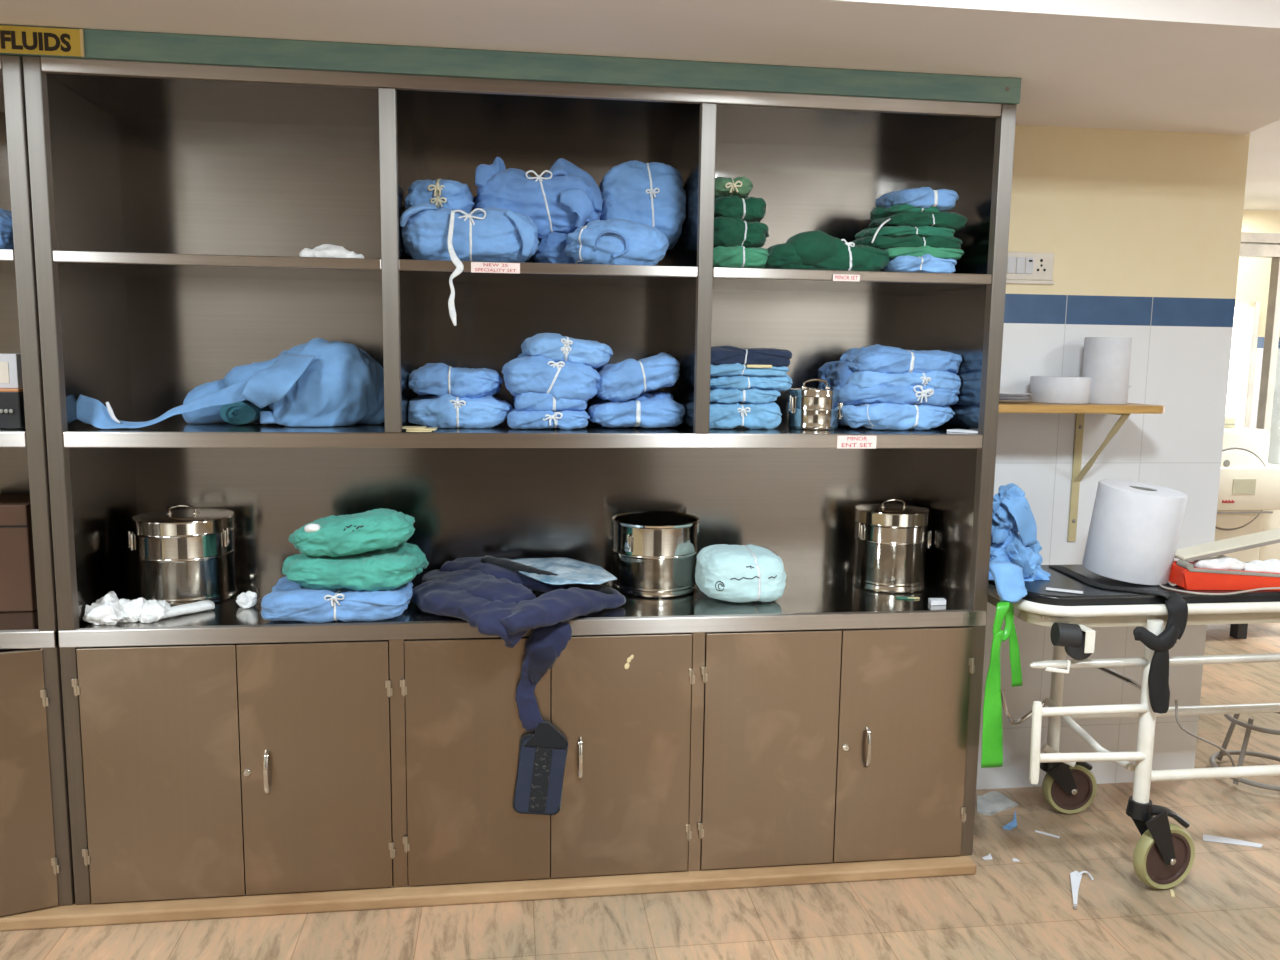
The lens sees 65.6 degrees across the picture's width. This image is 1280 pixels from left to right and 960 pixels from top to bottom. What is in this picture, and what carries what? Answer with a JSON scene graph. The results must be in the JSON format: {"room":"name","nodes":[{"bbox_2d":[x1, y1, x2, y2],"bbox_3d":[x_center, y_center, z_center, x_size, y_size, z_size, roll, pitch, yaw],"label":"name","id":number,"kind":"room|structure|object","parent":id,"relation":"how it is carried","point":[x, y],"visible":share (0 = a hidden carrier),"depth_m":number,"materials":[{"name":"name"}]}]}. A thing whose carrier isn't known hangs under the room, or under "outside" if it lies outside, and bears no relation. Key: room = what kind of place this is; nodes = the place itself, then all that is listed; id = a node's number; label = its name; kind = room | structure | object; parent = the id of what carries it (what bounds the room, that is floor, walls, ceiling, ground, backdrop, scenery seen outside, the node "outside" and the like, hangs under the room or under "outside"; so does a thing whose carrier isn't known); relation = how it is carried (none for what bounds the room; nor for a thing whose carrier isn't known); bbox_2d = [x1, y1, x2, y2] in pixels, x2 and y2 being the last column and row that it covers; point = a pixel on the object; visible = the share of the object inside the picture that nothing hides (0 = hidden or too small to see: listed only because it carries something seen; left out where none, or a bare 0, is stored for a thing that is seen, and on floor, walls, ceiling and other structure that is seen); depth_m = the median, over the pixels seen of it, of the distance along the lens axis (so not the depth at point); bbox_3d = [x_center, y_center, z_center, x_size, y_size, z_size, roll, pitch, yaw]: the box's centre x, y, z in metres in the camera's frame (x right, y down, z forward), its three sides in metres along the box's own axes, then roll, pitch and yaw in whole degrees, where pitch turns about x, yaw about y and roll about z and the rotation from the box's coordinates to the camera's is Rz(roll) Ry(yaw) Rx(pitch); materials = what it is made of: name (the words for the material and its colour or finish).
{"room":"hospital supply room","nodes":[
{"label":"hospital supply room","id":0,"kind":"room"},
{"bbox_2d":[0,623,1279,959],"bbox_3d":[1.246,1.158,3.292,12.800,0.100,11.800,0,7,-8],"label":"floor","id":1,"kind":"structure","parent":0,"point":[1227,906],"depth_m":2.67,"materials":[{"name":"wood"}]},
{"bbox_2d":[0,855,975,930],"bbox_3d":[-0.752,1.108,2.943,3.428,0.034,0.548,0,7,-8],"label":"plinth","id":2,"kind":"object","parent":1,"relation":"on","point":[113,913],"visible":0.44,"depth_m":2.72,"materials":[{"name":"beige wood"}]},
{"bbox_2d":[0,54,74,916],"bbox_3d":[-1.958,0.037,2.604,0.914,2.144,0.608,0,7,-8],"label":"tall cabinet","id":3,"kind":"object","parent":2,"relation":"on","point":[36,859],"visible":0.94,"depth_m":2.53,"materials":[{"name":"metal"}]},
{"bbox_2d":[0,208,13,249],"bbox_3d":[-1.654,-0.638,2.530,0.188,0.123,0.208,0,7,-8],"label":"pack","id":4,"kind":"object","parent":3,"relation":"on","point":[6,227],"visible":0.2,"depth_m":2.47,"materials":[{"name":"blue fabric"}]},
{"bbox_2d":[0,388,25,428],"bbox_3d":[-1.670,-0.197,2.645,0.151,0.102,0.267,0,7,-8],"label":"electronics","id":5,"kind":"object","parent":3,"relation":"on","point":[12,412],"visible":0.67,"depth_m":2.53,"materials":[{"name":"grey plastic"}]},
{"bbox_2d":[0,353,22,387],"bbox_3d":[-1.647,-0.286,2.599,0.095,0.087,0.142,0,7,-8],"label":"carton","id":6,"kind":"object","parent":5,"relation":"on","point":[10,364],"visible":0.61,"depth_m":2.54,"materials":[{"name":"cardboard"}]},
{"bbox_2d":[0,609,38,629],"bbox_3d":[-1.972,0.375,2.712,0.834,0.043,0.460,0,7,-8],"label":"countertop","id":7,"kind":"structure","parent":3,"relation":"on","point":[14,620],"depth_m":2.62,"materials":[{"name":"metal"}]},
{"bbox_2d":[0,494,36,611],"bbox_3d":[-1.774,0.199,2.777,0.223,0.293,0.222,0,7,-8],"label":"cardboard box","id":8,"kind":"object","parent":7,"relation":"on","point":[17,567],"visible":0.56,"depth_m":2.68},
{"bbox_2d":[23,55,1016,904],"bbox_3d":[-0.267,0.025,2.872,2.498,2.144,0.519,0,7,-8],"label":"tall cabinet","id":9,"kind":"object","parent":2,"relation":"on","point":[227,749],"depth_m":2.80,"materials":[{"name":"metal"}]},
{"bbox_2d":[58,262,381,281],"bbox_3d":[-1.074,-0.577,2.707,0.781,0.025,0.460,0,7,-8],"label":"shelf","id":10,"kind":"object","parent":9,"relation":"attached to","point":[117,271],"depth_m":2.65,"materials":[{"name":"metal"}]},
{"bbox_2d":[77,337,383,429],"bbox_3d":[-1.094,-0.274,2.750,0.801,0.245,0.392,0,7,-8],"label":"cloth","id":11,"kind":"object","parent":9,"relation":"on","point":[322,382],"visible":0.95,"depth_m":2.68,"materials":[{"name":"blue fabric"}]},
{"bbox_2d":[220,402,269,423],"bbox_3d":[-1.107,-0.190,2.784,0.102,0.061,0.114,1,7,3],"label":"rolled towel","id":12,"kind":"object","parent":9,"relation":"on","point":[240,412],"visible":0.94,"depth_m":2.74,"materials":[{"name":"teal fabric"}]},
{"bbox_2d":[260,410,293,425],"bbox_3d":[-1.003,-0.172,2.747,0.088,0.045,0.036,0,7,-8],"label":"folded cloth","id":13,"kind":"object","parent":9,"relation":"on","point":[267,417],"visible":0.94,"depth_m":2.73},
{"bbox_2d":[300,244,362,257],"bbox_3d":[-0.797,-0.589,2.569,0.154,0.039,0.109,0,7,-8],"label":"crumpled tissue","id":14,"kind":"object","parent":9,"relation":"on","point":[327,250],"visible":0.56,"depth_m":2.53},
{"bbox_2d":[408,394,512,427],"bbox_3d":[-0.508,-0.203,2.833,0.293,0.098,0.257,0,7,-8],"label":"pack","id":15,"kind":"object","parent":9,"relation":"on","point":[447,410],"visible":0.91,"depth_m":2.73,"materials":[{"name":"blue fabric"}]},
{"bbox_2d":[408,363,502,398],"bbox_3d":[-0.524,-0.285,2.832,0.263,0.098,0.250,-1,7,-11],"label":"pack","id":16,"kind":"object","parent":15,"relation":"on","point":[439,379],"visible":0.95,"depth_m":2.73,"materials":[{"name":"blue fabric"}]},
{"bbox_2d":[400,204,538,325],"bbox_3d":[-0.451,-0.570,2.675,0.364,0.319,0.290,0,7,-8],"label":"bundle","id":17,"kind":"object","parent":9,"relation":"on","point":[429,232],"visible":0.91,"depth_m":2.58,"materials":[{"name":"blue fabric"}]},
{"bbox_2d":[405,179,473,212],"bbox_3d":[-0.542,-0.763,2.700,0.190,0.101,0.206,0,7,-8],"label":"bundle","id":18,"kind":"object","parent":17,"relation":"on","point":[442,193],"visible":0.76,"depth_m":2.62,"materials":[{"name":"blue fabric"}]},
{"bbox_2d":[471,262,519,273],"bbox_3d":[-0.371,-0.545,2.551,0.124,0.026,0.002,0,7,-8],"label":"label","id":19,"kind":"object","parent":9,"relation":"attached to","point":[479,267],"visible":1,"depth_m":2.55,"materials":[{"name":"white"}]},
{"bbox_2d":[0,24,1020,104],"bbox_3d":[-0.676,-1.039,2.449,3.422,0.064,0.022,0,7,-8],"label":"header board","id":20,"kind":"object","parent":9,"relation":"on","point":[98,44],"visible":1,"depth_m":2.50,"materials":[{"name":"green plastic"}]},
{"bbox_2d":[0,25,84,56],"bbox_3d":[-1.586,-1.033,2.316,0.543,0.063,0.008,0,7,-8],"label":"sign","id":21,"kind":"object","parent":20,"relation":"attached to","point":[13,39],"visible":1,"depth_m":2.34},
{"bbox_2d":[77,575,968,628],"bbox_3d":[-0.276,0.369,2.935,2.417,0.043,0.460,0,7,-8],"label":"countertop","id":22,"kind":"structure","parent":9,"relation":"on","point":[837,593],"depth_m":2.87,"materials":[{"name":"metal"}]},
{"bbox_2d":[85,592,175,625],"bbox_3d":[-1.347,0.334,2.637,0.217,0.072,0.164,0,7,-8],"label":"crumpled gauze","id":23,"kind":"object","parent":22,"relation":"on","point":[108,609],"visible":1,"depth_m":2.61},
{"bbox_2d":[128,505,237,605],"bbox_3d":[-1.312,0.203,2.869,0.276,0.273,0.274,0,7,-8],"label":"drum","id":24,"kind":"object","parent":22,"relation":"on","point":[185,555],"visible":0.91,"depth_m":2.77,"materials":[{"name":"metal"}]},
{"bbox_2d":[236,591,256,608],"bbox_3d":[-1.099,0.332,2.777,0.055,0.047,0.048,0,7,-8],"label":"cotton swab","id":25,"kind":"object","parent":22,"relation":"on","point":[248,599],"visible":1,"depth_m":2.76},
{"bbox_2d":[261,576,412,622],"bbox_3d":[-0.828,0.319,2.748,0.391,0.087,0.284,0,7,-8],"label":"pack","id":26,"kind":"object","parent":22,"relation":"on","point":[288,600],"visible":0.8,"depth_m":2.63,"materials":[{"name":"blue fabric"}]},
{"bbox_2d":[282,542,428,591],"bbox_3d":[-0.784,0.233,2.759,0.374,0.104,0.265,0,7,-4],"label":"pack","id":27,"kind":"object","parent":26,"relation":"on","point":[390,568],"visible":0.88,"depth_m":2.65,"materials":[{"name":"fabric"}]},
{"bbox_2d":[288,508,414,556],"bbox_3d":[-0.795,0.145,2.751,0.338,0.119,0.234,-1,7,-12],"label":"pack","id":28,"kind":"object","parent":27,"relation":"on","point":[371,530],"visible":0.99,"depth_m":2.66,"materials":[{"name":"fabric"}]},
{"bbox_2d":[411,556,624,814],"bbox_3d":[-0.403,0.574,2.897,0.645,0.652,0.511,7,10,41],"label":"apron","id":29,"kind":"object","parent":22,"relation":"on","point":[489,593],"visible":0.98,"depth_m":2.70,"materials":[{"name":"blue fabric"}]},
{"bbox_2d":[511,557,616,584],"bbox_3d":[-0.234,0.260,2.924,0.242,0.022,0.389,-3,8,-26],"label":"pouch","id":30,"kind":"object","parent":29,"relation":"on","point":[569,571],"visible":0.95,"depth_m":2.87,"materials":[{"name":"fabric"}]},
{"bbox_2d":[611,511,699,597],"bbox_3d":[0.049,0.225,3.055,0.277,0.219,0.272,0,7,-8],"label":"drum","id":31,"kind":"object","parent":22,"relation":"on","point":[655,552],"visible":0.98,"depth_m":2.95,"materials":[{"name":"metal"}]},
{"bbox_2d":[695,544,785,602],"bbox_3d":[0.295,0.274,2.959,0.262,0.153,0.251,0,7,-6],"label":"bundle","id":32,"kind":"object","parent":22,"relation":"on","point":[730,573],"visible":1,"depth_m":2.85,"materials":[{"name":"teal fabric"}]},
{"bbox_2d":[852,499,931,592],"bbox_3d":[0.791,0.195,3.135,0.232,0.279,0.232,6,9,37],"label":"drum","id":33,"kind":"object","parent":22,"relation":"on","point":[892,541],"visible":1,"depth_m":3.04,"materials":[{"name":"metal"}]},
{"bbox_2d":[72,419,975,433],"bbox_3d":[-0.269,-0.135,2.871,2.417,0.038,0.460,0,7,-8],"label":"shelf","id":34,"kind":"object","parent":9,"relation":"attached to","point":[168,425],"depth_m":2.73,"materials":[{"name":"metal"}]},
{"bbox_2d":[401,271,693,287],"bbox_3d":[-0.262,-0.580,2.814,0.774,0.025,0.460,0,7,-8],"label":"shelf","id":35,"kind":"object","parent":9,"relation":"attached to","point":[416,279],"depth_m":2.79,"materials":[{"name":"metal"}]},
{"bbox_2d":[507,409,589,429],"bbox_3d":[-0.260,-0.182,2.839,0.231,0.062,0.254,0,7,-5],"label":"pack","id":36,"kind":"object","parent":9,"relation":"on","point":[516,419],"visible":0.84,"depth_m":2.73,"materials":[{"name":"blue fabric"}]},
{"bbox_2d":[513,392,588,411],"bbox_3d":[-0.251,-0.235,2.844,0.230,0.073,0.258,0,7,-8],"label":"pack","id":37,"kind":"object","parent":36,"relation":"on","point":[530,401],"visible":0.63,"depth_m":2.73,"materials":[{"name":"blue fabric"}]},
{"bbox_2d":[501,353,600,399],"bbox_3d":[-0.250,-0.295,2.827,0.285,0.145,0.243,0,7,-7],"label":"pack","id":38,"kind":"object","parent":37,"relation":"on","point":[522,374],"visible":0.8,"depth_m":2.72,"materials":[{"name":"blue fabric"}]},
{"bbox_2d":[521,333,612,367],"bbox_3d":[-0.208,-0.371,2.843,0.262,0.098,0.248,0,7,-10],"label":"pack","id":39,"kind":"object","parent":38,"relation":"on","point":[556,347],"visible":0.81,"depth_m":2.74,"materials":[{"name":"blue fabric"}]},
{"bbox_2d":[533,231,574,263],"bbox_3d":[-0.200,-0.659,2.824,0.206,0.130,0.205,0,7,-8],"label":"bundle","id":40,"kind":"object","parent":9,"relation":"on","point":[551,247],"visible":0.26,"depth_m":2.73,"materials":[{"name":"blue fabric"}]},
{"bbox_2d":[472,157,602,241],"bbox_3d":[-0.290,-0.780,2.772,0.373,0.216,0.281,0,7,-8],"label":"bundle","id":41,"kind":"object","parent":40,"relation":"on","point":[566,202],"visible":0.68,"depth_m":2.68,"materials":[{"name":"blue fabric"}]},
{"bbox_2d":[563,218,668,265],"bbox_3d":[-0.068,-0.645,2.731,0.286,0.130,0.250,0,7,-8],"label":"bundle","id":42,"kind":"object","parent":9,"relation":"on","point":[618,241],"visible":0.84,"depth_m":2.64,"materials":[{"name":"blue fabric"}]},
{"bbox_2d":[599,160,685,249],"bbox_3d":[0.000,-0.784,2.850,0.245,0.244,0.219,0,7,-6],"label":"bundle","id":43,"kind":"object","parent":42,"relation":"on","point":[653,194],"visible":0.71,"depth_m":2.76,"materials":[{"name":"blue fabric"}]},
{"bbox_2d":[588,397,684,427],"bbox_3d":[-0.019,-0.200,2.891,0.271,0.090,0.253,0,7,-8],"label":"pack","id":44,"kind":"object","parent":9,"relation":"on","point":[653,412],"visible":0.88,"depth_m":2.79,"materials":[{"name":"blue fabric"}]},
{"bbox_2d":[595,353,679,401],"bbox_3d":[-0.018,-0.298,2.874,0.262,0.142,0.250,0,7,-6],"label":"pack","id":45,"kind":"object","parent":44,"relation":"on","point":[627,379],"visible":0.93,"depth_m":2.77,"materials":[{"name":"blue fabric"}]},
{"bbox_2d":[629,390,672,401],"bbox_3d":[0.025,-0.237,2.893,0.148,0.053,0.159,0,7,-8],"label":"pack","id":46,"kind":"object","parent":44,"relation":"on","point":[644,396],"visible":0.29,"depth_m":2.83,"materials":[{"name":"blue fabric"}]},
{"bbox_2d":[713,245,768,268],"bbox_3d":[0.264,-0.631,2.847,0.194,0.068,0.318,0,7,-8],"label":"pack","id":47,"kind":"object","parent":9,"relation":"on","point":[737,256],"visible":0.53,"depth_m":2.71},
{"bbox_2d":[713,216,768,247],"bbox_3d":[0.261,-0.696,2.838,0.191,0.094,0.319,0,7,-8],"label":"pack","id":48,"kind":"object","parent":47,"relation":"on","point":[728,231],"visible":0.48,"depth_m":2.70},
{"bbox_2d":[714,195,765,221],"bbox_3d":[0.257,-0.763,2.831,0.177,0.079,0.308,0,7,-8],"label":"pack","id":49,"kind":"object","parent":48,"relation":"on","point":[750,209],"visible":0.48,"depth_m":2.70},
{"bbox_2d":[714,177,752,198],"bbox_3d":[0.235,-0.818,2.824,0.138,0.062,0.310,0,7,-8],"label":"pack","id":50,"kind":"object","parent":49,"relation":"on","point":[741,187],"visible":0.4,"depth_m":2.69},
{"bbox_2d":[709,402,781,429],"bbox_3d":[0.282,-0.206,2.948,0.260,0.096,0.254,0,7,-8],"label":"pack","id":51,"kind":"object","parent":9,"relation":"on","point":[722,415],"visible":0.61,"depth_m":2.84},
{"bbox_2d":[710,388,780,403],"bbox_3d":[0.283,-0.258,2.947,0.264,0.055,0.263,0,7,-8],"label":"pack","id":52,"kind":"object","parent":51,"relation":"on","point":[751,395],"visible":0.65,"depth_m":2.83},
{"bbox_2d":[710,375,792,390],"bbox_3d":[0.302,-0.295,2.939,0.284,0.056,0.250,0,7,-8],"label":"pack","id":53,"kind":"object","parent":52,"relation":"on","point":[740,382],"visible":0.65,"depth_m":2.83},
{"bbox_2d":[710,363,788,376],"bbox_3d":[0.293,-0.329,2.931,0.272,0.044,0.251,0,7,-8],"label":"pack","id":54,"kind":"object","parent":53,"relation":"on","point":[722,369],"visible":0.59,"depth_m":2.82},
{"bbox_2d":[711,345,791,367],"bbox_3d":[0.295,-0.366,2.936,0.277,0.063,0.259,0,7,-8],"label":"pack","id":55,"kind":"object","parent":54,"relation":"on","point":[726,354],"visible":0.7,"depth_m":2.83},
{"bbox_2d":[787,378,842,429],"bbox_3d":[0.513,-0.227,2.932,0.151,0.147,0.151,6,9,34],"label":"tin","id":56,"kind":"object","parent":9,"relation":"on","point":[809,408],"visible":1,"depth_m":2.87,"materials":[{"name":"metal"}]},
{"bbox_2d":[765,231,889,270],"bbox_3d":[0.524,-0.640,2.825,0.385,0.111,0.270,0,7,-8],"label":"bundle","id":57,"kind":"object","parent":9,"relation":"on","point":[807,250],"visible":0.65,"depth_m":2.72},
{"bbox_2d":[817,361,856,425],"bbox_3d":[0.611,-0.268,3.056,0.089,0.199,0.279,0,7,-6],"label":"pack","id":58,"kind":"object","parent":9,"relation":"on","point":[836,373],"visible":0.37,"depth_m":3.00,"materials":[{"name":"blue fabric"}]},
{"bbox_2d":[712,278,986,293],"bbox_3d":[0.548,-0.582,2.921,0.781,0.025,0.460,0,7,-8],"label":"shelf","id":59,"kind":"object","parent":9,"relation":"attached to","point":[720,285],"depth_m":2.88,"materials":[{"name":"metal"}]},
{"bbox_2d":[837,435,876,448],"bbox_3d":[0.597,-0.105,2.736,0.112,0.036,0.002,0,7,-8],"label":"label","id":60,"kind":"object","parent":9,"relation":"attached to","point":[856,442],"visible":1,"depth_m":2.73,"materials":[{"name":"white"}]},
{"bbox_2d":[838,402,954,429],"bbox_3d":[0.753,-0.208,2.990,0.358,0.101,0.268,0,7,-8],"label":"pack","id":61,"kind":"object","parent":9,"relation":"on","point":[875,416],"visible":0.74,"depth_m":2.88,"materials":[{"name":"blue fabric"}]},
{"bbox_2d":[829,383,959,405],"bbox_3d":[0.750,-0.268,2.989,0.370,0.078,0.271,0,7,-5],"label":"pack","id":62,"kind":"object","parent":61,"relation":"on","point":[850,394],"visible":0.63,"depth_m":2.87,"materials":[{"name":"blue fabric"}]},
{"bbox_2d":[845,371,960,389],"bbox_3d":[0.761,-0.307,2.991,0.341,0.075,0.272,0,7,-8],"label":"pack","id":63,"kind":"object","parent":62,"relation":"on","point":[861,379],"visible":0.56,"depth_m":2.87,"materials":[{"name":"blue fabric"}]},
{"bbox_2d":[840,344,961,373],"bbox_3d":[0.770,-0.360,2.987,0.338,0.094,0.272,0,7,-8],"label":"pack","id":64,"kind":"object","parent":63,"relation":"on","point":[879,358],"visible":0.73,"depth_m":2.88,"materials":[{"name":"blue fabric"}]},
{"bbox_2d":[879,254,956,272],"bbox_3d":[0.786,-0.614,2.865,0.202,0.056,0.273,0,7,-8],"label":"pack","id":65,"kind":"object","parent":9,"relation":"on","point":[927,263],"visible":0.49,"depth_m":2.75,"materials":[{"name":"blue fabric"}]},
{"bbox_2d":[884,245,963,259],"bbox_3d":[0.782,-0.653,2.884,0.250,0.041,0.270,0,7,-8],"label":"pack","id":66,"kind":"object","parent":65,"relation":"on","point":[944,253],"visible":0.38,"depth_m":2.76},
{"bbox_2d":[852,234,962,249],"bbox_3d":[0.762,-0.681,2.882,0.314,0.058,0.273,0,7,-8],"label":"pack","id":67,"kind":"object","parent":66,"relation":"on","point":[881,242],"visible":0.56,"depth_m":2.76},
{"bbox_2d":[855,225,954,239],"bbox_3d":[0.762,-0.709,2.873,0.251,0.045,0.267,0,7,-8],"label":"pack","id":68,"kind":"object","parent":67,"relation":"on","point":[888,231],"visible":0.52,"depth_m":2.76},
{"bbox_2d":[868,211,967,230],"bbox_3d":[0.792,-0.743,2.876,0.265,0.060,0.266,0,7,-8],"label":"pack","id":69,"kind":"object","parent":68,"relation":"on","point":[951,220],"visible":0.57,"depth_m":2.76},
{"bbox_2d":[870,204,940,242],"bbox_3d":[0.736,-0.731,2.856,0.239,0.132,0.272,0,7,-8],"label":"pack","id":70,"kind":"object","parent":69,"relation":"on","point":[878,212],"visible":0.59,"depth_m":2.76},
{"bbox_2d":[875,187,958,210],"bbox_3d":[0.790,-0.797,2.856,0.193,0.068,0.271,0,7,-4],"label":"pack","id":71,"kind":"object","parent":70,"relation":"on","point":[923,197],"visible":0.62,"depth_m":2.74,"materials":[{"name":"blue fabric"}]},
{"bbox_2d":[977,791,1017,815],"bbox_3d":[1.182,1.091,3.362,0.179,0.013,0.117,-4,9,-32],"label":"wrapper","id":72,"kind":"object","parent":1,"relation":"on","point":[993,802],"visible":1,"depth_m":3.36,"materials":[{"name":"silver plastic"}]},
{"bbox_2d":[1070,871,1093,908],"bbox_3d":[1.256,1.160,2.816,0.062,0.015,0.220,4,8,21],"label":"paper wrapper","id":73,"kind":"object","parent":1,"relation":"on","point":[1075,876],"visible":1,"depth_m":2.86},
{"bbox_2d":[987,564,1279,889],"bbox_3d":[1.989,0.712,3.094,1.905,0.852,0.542,0,7,-8],"label":"trolley","id":74,"kind":"object","parent":1,"relation":"on","point":[1164,853],"depth_m":2.82,"materials":[{"name":"metal"}]},
{"bbox_2d":[981,601,1021,767],"bbox_3d":[1.035,0.572,2.827,0.146,0.488,0.043,-5,10,-40],"label":"ribbon","id":75,"kind":"object","parent":74,"relation":"attached to","point":[992,753],"visible":0.96,"depth_m":2.81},
{"bbox_2d":[989,484,1051,602],"bbox_3d":[1.119,0.175,2.913,0.238,0.305,0.332,1,7,1],"label":"cloth","id":76,"kind":"object","parent":74,"relation":"on","point":[1016,558],"visible":0.88,"depth_m":2.92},
{"bbox_2d":[1048,565,1187,711],"bbox_3d":[1.351,0.459,2.931,0.167,0.331,0.465,-3,8,-26],"label":"strap","id":77,"kind":"object","parent":74,"relation":"hanging from","point":[1158,686],"visible":1,"depth_m":2.75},
{"bbox_2d":[1082,479,1187,584],"bbox_3d":[1.478,0.152,2.974,0.268,0.289,0.240,7,10,40],"label":"paper roll","id":78,"kind":"object","parent":74,"relation":"on","point":[1135,527],"visible":1,"depth_m":2.88,"materials":[{"name":"white paper"}]},
{"bbox_2d":[1159,581,1279,594],"bbox_3d":[1.636,0.295,2.879,0.250,0.036,0.320,-5,9,-38],"label":"cable","id":79,"kind":"object","parent":74,"relation":"on","point":[1169,582],"visible":0.56,"depth_m":2.81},
{"bbox_2d":[1169,528,1279,589],"bbox_3d":[1.766,0.222,2.903,0.422,0.174,0.136,1,7,-2],"label":"case","id":80,"kind":"object","parent":74,"relation":"on","point":[1183,573],"visible":0.76,"depth_m":2.85,"materials":[{"name":"red plastic"}]},
{"bbox_2d":[1193,556,1279,572],"bbox_3d":[1.766,0.253,2.904,0.305,0.064,0.087,1,7,-2],"label":"crumpled paper","id":81,"kind":"object","parent":80,"relation":"in","point":[1221,562],"visible":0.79,"depth_m":2.88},
{"bbox_2d":[1203,834,1262,847],"bbox_3d":[1.861,1.135,3.125,0.176,0.002,0.044,3,8,14],"label":"paper strip","id":82,"kind":"object","parent":1,"relation":"on","point":[1210,838],"visible":1,"depth_m":3.12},
{"bbox_2d":[1209,712,1279,790],"bbox_3d":[2.258,0.958,3.589,0.338,0.235,0.338,0,7,-8],"label":"stand","id":83,"kind":"object","parent":1,"relation":"on","point":[1249,726],"visible":0.65,"depth_m":3.53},
{"bbox_2d":[1213,427,1279,638],"bbox_3d":[3.202,0.267,5.570,0.847,1.143,0.703,0,7,-8],"label":"machine","id":84,"kind":"object","parent":1,"relation":"on","point":[1249,486],"visible":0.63,"depth_m":5.20,"materials":[{"name":"beige plastic"}]},
{"bbox_2d":[1256,257,1279,431],"bbox_3d":[4.717,-0.524,7.500,0.058,2.264,0.080,0,7,-8],"label":"trim","id":85,"kind":"structure","parent":1,"relation":"on","point":[1272,329],"depth_m":7.42,"materials":[{"name":"grey metal"}]},
{"bbox_2d":[1268,333,1279,464],"bbox_3d":[5.192,-0.535,7.562,0.900,2.244,0.012,0,7,-8],"label":"door","id":86,"kind":"structure","parent":85,"relation":"attached to","point":[1274,444],"depth_m":7.52,"materials":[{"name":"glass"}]},
{"bbox_2d":[976,125,1249,788],"bbox_3d":[-1.556,-0.287,3.018,7.182,2.760,0.160,0,7,-8],"label":"wall","id":87,"kind":"structure","parent":0,"point":[1142,229],"depth_m":3.34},
{"bbox_2d":[0,0,1279,134],"bbox_3d":[-1.258,-1.327,2.336,7.400,0.517,0.995,0,7,-8],"label":"ceiling","id":88,"kind":"structure","parent":87,"relation":"attached to","point":[1189,66],"depth_m":2.33,"materials":[{"name":"paint"}]},
{"bbox_2d":[1006,252,1053,284],"bbox_3d":[1.274,-0.692,3.250,0.165,0.101,0.017,0,7,-8],"label":"switch plate","id":89,"kind":"object","parent":87,"relation":"attached to","point":[1022,267],"visible":0.88,"depth_m":3.24,"materials":[{"name":"white plastic"}]},
{"bbox_2d":[998,402,1164,540],"bbox_3d":[1.344,-0.009,3.214,0.579,0.477,0.280,0,7,-8],"label":"wall shelf","id":90,"kind":"object","parent":87,"relation":"attached to","point":[1124,410],"visible":0.91,"depth_m":3.13,"materials":[{"name":"brown wood"}]},
{"bbox_2d":[999,392,1031,402],"bbox_3d":[1.177,-0.262,3.160,0.136,0.028,0.122,0,7,-8],"label":"trays","id":91,"kind":"object","parent":90,"relation":"on","point":[1006,397],"visible":0.75,"depth_m":3.12,"materials":[{"name":"grey metal"}]},
{"bbox_2d":[1029,376,1091,403],"bbox_3d":[1.355,-0.291,3.205,0.183,0.084,0.183,0,7,-8],"label":"tape roll","id":92,"kind":"object","parent":90,"relation":"on","point":[1044,389],"visible":1,"depth_m":3.13,"materials":[{"name":"white paper"}]},
{"bbox_2d":[1082,337,1131,403],"bbox_3d":[1.506,-0.354,3.212,0.139,0.211,0.139,0,7,-8],"label":"paper roll","id":93,"kind":"object","parent":90,"relation":"on","point":[1106,360],"visible":0.96,"depth_m":3.15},
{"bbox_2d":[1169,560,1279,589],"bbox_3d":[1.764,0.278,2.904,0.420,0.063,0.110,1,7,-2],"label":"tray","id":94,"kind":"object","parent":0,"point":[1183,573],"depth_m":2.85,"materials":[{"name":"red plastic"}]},
{"bbox_2d":[1235,210,1279,428],"bbox_3d":[3.891,-0.902,8.420,6.200,2.760,0.120,0,7,-8],"label":"wall","id":95,"kind":"structure","parent":0,"point":[1253,279],"depth_m":8.43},
{"bbox_2d":[1225,307,1253,426],"bbox_3d":[5.037,-0.945,8.480,0.326,1.041,0.010,0,7,-8],"label":"window","id":96,"kind":"structure","parent":95,"relation":"in","point":[1243,317],"depth_m":8.48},
{"bbox_2d":[1243,302,1260,427],"bbox_3d":[5.223,-0.945,8.504,0.050,1.141,0.050,0,7,-8],"label":"trim","id":97,"kind":"structure","parent":95,"relation":"attached to","point":[1256,305],"depth_m":8.47,"materials":[{"name":"grey metal"}]},
{"bbox_2d":[1243,119,1279,210],"bbox_3d":[1.285,-1.679,2.930,12.800,0.100,11.800,0,7,-8],"label":"ceiling","id":98,"kind":"structure","parent":0,"point":[1262,188],"depth_m":6.61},
{"bbox_3d":[7.554,-0.288,3.991,0.100,2.760,11.700,0,7,-8],"label":"wall","id":99,"kind":"structure","parent":0,"visible":0},
{"bbox_2d":[1239,244,1279,257],"bbox_3d":[4.364,-1.689,7.303,5.350,0.086,0.100,0,7,-8],"label":"trim","id":100,"kind":"structure","parent":99,"relation":"attached to","point":[1246,250],"depth_m":7.28,"materials":[{"name":"white metal"}]},
{"bbox_2d":[1240,232,1279,244],"bbox_3d":[4.366,-1.775,7.282,5.350,0.068,0.120,0,7,-8],"label":"trim","id":101,"kind":"structure","parent":99,"relation":"attached to","point":[1246,237],"depth_m":7.25,"materials":[{"name":"grey metal"}]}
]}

